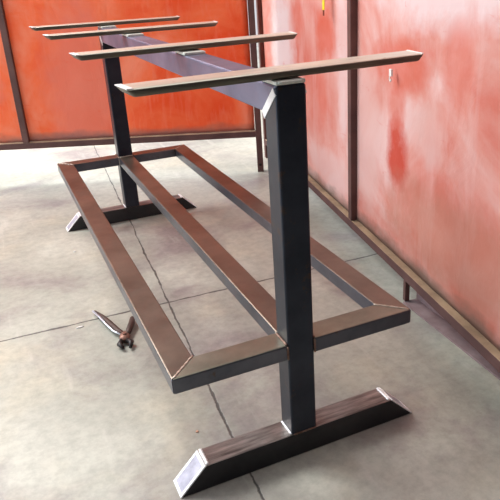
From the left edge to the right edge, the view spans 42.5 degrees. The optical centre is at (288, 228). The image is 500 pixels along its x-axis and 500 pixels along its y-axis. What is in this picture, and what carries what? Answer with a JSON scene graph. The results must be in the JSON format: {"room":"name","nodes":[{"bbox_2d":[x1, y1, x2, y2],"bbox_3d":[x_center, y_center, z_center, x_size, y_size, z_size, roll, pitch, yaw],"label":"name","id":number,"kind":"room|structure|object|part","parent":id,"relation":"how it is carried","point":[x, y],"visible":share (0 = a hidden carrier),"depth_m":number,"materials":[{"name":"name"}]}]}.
{"room":"metal workshop","nodes":[
{"label":"metal workshop","id":0,"kind":"room"},
{"bbox_2d":[0,43,499,499],"bbox_3d":[-1.448,-0.183,3.115,11.000,0.120,11.200,-12,24,-23],"label":"floor","id":1,"kind":"structure","parent":0,"point":[84,416],"depth_m":1.53,"materials":[{"name":"concrete"}]},
{"bbox_2d":[92,310,134,348],"bbox_3d":[-0.454,0.258,1.736,0.088,0.020,0.248,-16,26,-29],"label":"pliers","id":2,"kind":"object","parent":1,"relation":"on","point":[124,337],"visible":0.99,"depth_m":1.70,"materials":[{"name":"metal"}]},
{"bbox_3d":[-0.490,0.256,1.748,0.018,0.013,0.184,-20,28,-36],"label":"handle","id":3,"kind":"part","parent":2,"relation":"part of","materials":[{"name":"brown metal"}]},
{"bbox_3d":[-0.426,0.261,1.726,0.019,0.015,0.091,-4,22,-3],"label":"handle","id":4,"kind":"part","parent":2,"relation":"part of","materials":[{"name":"brown metal"}]},
{"bbox_2d":[0,0,263,171],"bbox_3d":[-1.229,-1.117,2.638,2.148,1.950,0.030,-3,22,-2],"label":"screen","id":5,"kind":"object","parent":1,"relation":"on","point":[50,98],"visible":0.77,"depth_m":2.84,"materials":[{"name":"fabric"}]},
{"bbox_3d":[-1.234,-1.194,2.605,0.028,1.726,0.024,-3,22,-2],"label":"frame post","id":6,"kind":"part","parent":5,"relation":"part of","materials":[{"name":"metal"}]},
{"bbox_3d":[-1.197,-0.384,2.938,2.091,0.028,0.028,-3,22,-2],"label":"rail","id":7,"kind":"part","parent":5,"relation":"part of","materials":[{"name":"metal"}]},
{"bbox_3d":[-0.172,-1.177,2.669,0.028,1.950,0.028,-3,22,-2],"label":"frame post","id":8,"kind":"part","parent":5,"relation":"part of","materials":[{"name":"metal"}]},
{"bbox_2d":[29,16,423,497],"bbox_3d":[-0.305,-0.151,1.768,0.526,0.744,1.535,-12,24,-23],"label":"frame","id":9,"kind":"object","parent":1,"relation":"on","point":[292,339],"visible":1,"depth_m":1.24,"materials":[{"name":"metal"}]},
{"bbox_3d":[-0.743,-0.240,2.385,0.215,0.031,0.052,-12,24,-23],"label":"rail","id":10,"kind":"part","parent":9,"relation":"part of","materials":[{"name":"metal"}]},
{"bbox_3d":[-0.635,-0.708,2.238,0.048,0.006,0.087,-12,24,-23],"label":"mounting plate","id":11,"kind":"part","parent":9,"relation":"part of","materials":[{"name":"metal"}]},
{"bbox_3d":[-0.629,-0.403,2.382,0.053,0.666,0.050,-12,24,-23],"label":"post","id":12,"kind":"part","parent":9,"relation":"part of","materials":[{"name":"metal"}]},
{"bbox_3d":[-0.500,0.015,1.732,0.052,0.031,1.523,-12,24,-23],"label":"rail","id":13,"kind":"part","parent":9,"relation":"part of","materials":[{"name":"metal"}]},
{"bbox_3d":[-0.463,-0.577,1.900,0.048,0.006,0.076,-12,24,-23],"label":"mounting plate","id":14,"kind":"part","parent":9,"relation":"part of","materials":[{"name":"metal"}]},
{"bbox_3d":[-0.501,-0.293,2.488,0.215,0.031,0.052,-12,24,-23],"label":"rail","id":15,"kind":"part","parent":9,"relation":"part of","materials":[{"name":"metal"}]},
{"bbox_3d":[-0.220,-0.394,1.424,0.048,0.006,0.076,-12,24,-23],"label":"mounting plate","id":16,"kind":"part","parent":9,"relation":"part of","materials":[{"name":"metal"}]},
{"bbox_3d":[-0.305,-0.028,1.816,0.052,0.031,1.426,-12,24,-23],"label":"rail","id":17,"kind":"part","parent":9,"relation":"part of","materials":[{"name":"metal"}]},
{"bbox_3d":[-0.109,0.238,1.144,0.215,0.031,0.052,-12,24,-23],"label":"rail","id":18,"kind":"part","parent":9,"relation":"part of","materials":[{"name":"metal"}]},
{"bbox_3d":[-0.009,-0.237,1.016,0.051,0.006,0.060,-12,24,-23],"label":"mounting plate","id":19,"kind":"part","parent":9,"relation":"part of","materials":[{"name":"metal"}]},
{"bbox_3d":[0.007,0.077,1.139,0.053,0.666,0.050,-12,24,-23],"label":"post","id":20,"kind":"part","parent":9,"relation":"part of","materials":[{"name":"metal"}]},
{"bbox_3d":[-0.110,-0.070,1.899,0.052,0.031,1.523,-12,24,-23],"label":"rail","id":21,"kind":"part","parent":9,"relation":"part of","materials":[{"name":"metal"}]},
{"bbox_3d":[0.133,0.185,1.247,0.215,0.031,0.052,-12,24,-23],"label":"rail","id":22,"kind":"part","parent":9,"relation":"part of","materials":[{"name":"metal"}]},
{"bbox_2d":[256,0,499,379],"bbox_3d":[0.228,-0.860,1.850,0.142,1.950,2.372,-8,23,-14],"label":"screen","id":23,"kind":"object","parent":1,"relation":"on","point":[410,163],"visible":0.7,"depth_m":1.65,"materials":[{"name":"metal"}]},
{"bbox_3d":[-0.145,-1.266,2.886,0.028,1.950,0.028,-8,23,-14],"label":"frame post","id":24,"kind":"part","parent":23,"relation":"part of","materials":[{"name":"metal"}]},
{"bbox_2d":[322,0,324,15],"bbox_3d":[0.089,-1.254,1.853,0.009,1.212,0.018,-8,23,-14],"label":"strap","id":25,"kind":"object","parent":23,"relation":"hanging from","point":[323,1],"visible":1,"depth_m":2.07,"materials":[{"name":"yellow plastic"}]},
{"bbox_3d":[0.179,-0.877,1.805,0.024,1.824,0.028,-8,23,-14],"label":"frame post","id":26,"kind":"part","parent":23,"relation":"part of","materials":[{"name":"metal"}]},
{"bbox_3d":[0.209,-0.032,2.184,0.028,0.028,2.291,-8,23,-14],"label":"rail","id":27,"kind":"part","parent":23,"relation":"part of","materials":[{"name":"brown metal"}]},
{"bbox_2d":[389,69,392,81],"bbox_3d":[0.269,-0.403,1.685,0.007,0.034,0.014,-8,23,-14],"label":"clip","id":28,"kind":"object","parent":23,"relation":"attached to","point":[390,70],"visible":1,"depth_m":1.68,"materials":[{"name":"plastic"}]},
{"bbox_3d":[0.330,0.171,1.796,0.014,0.064,0.014,-8,23,-14],"label":"support leg","id":29,"kind":"part","parent":23,"relation":"part of","materials":[{"name":"metal"}]}
]}

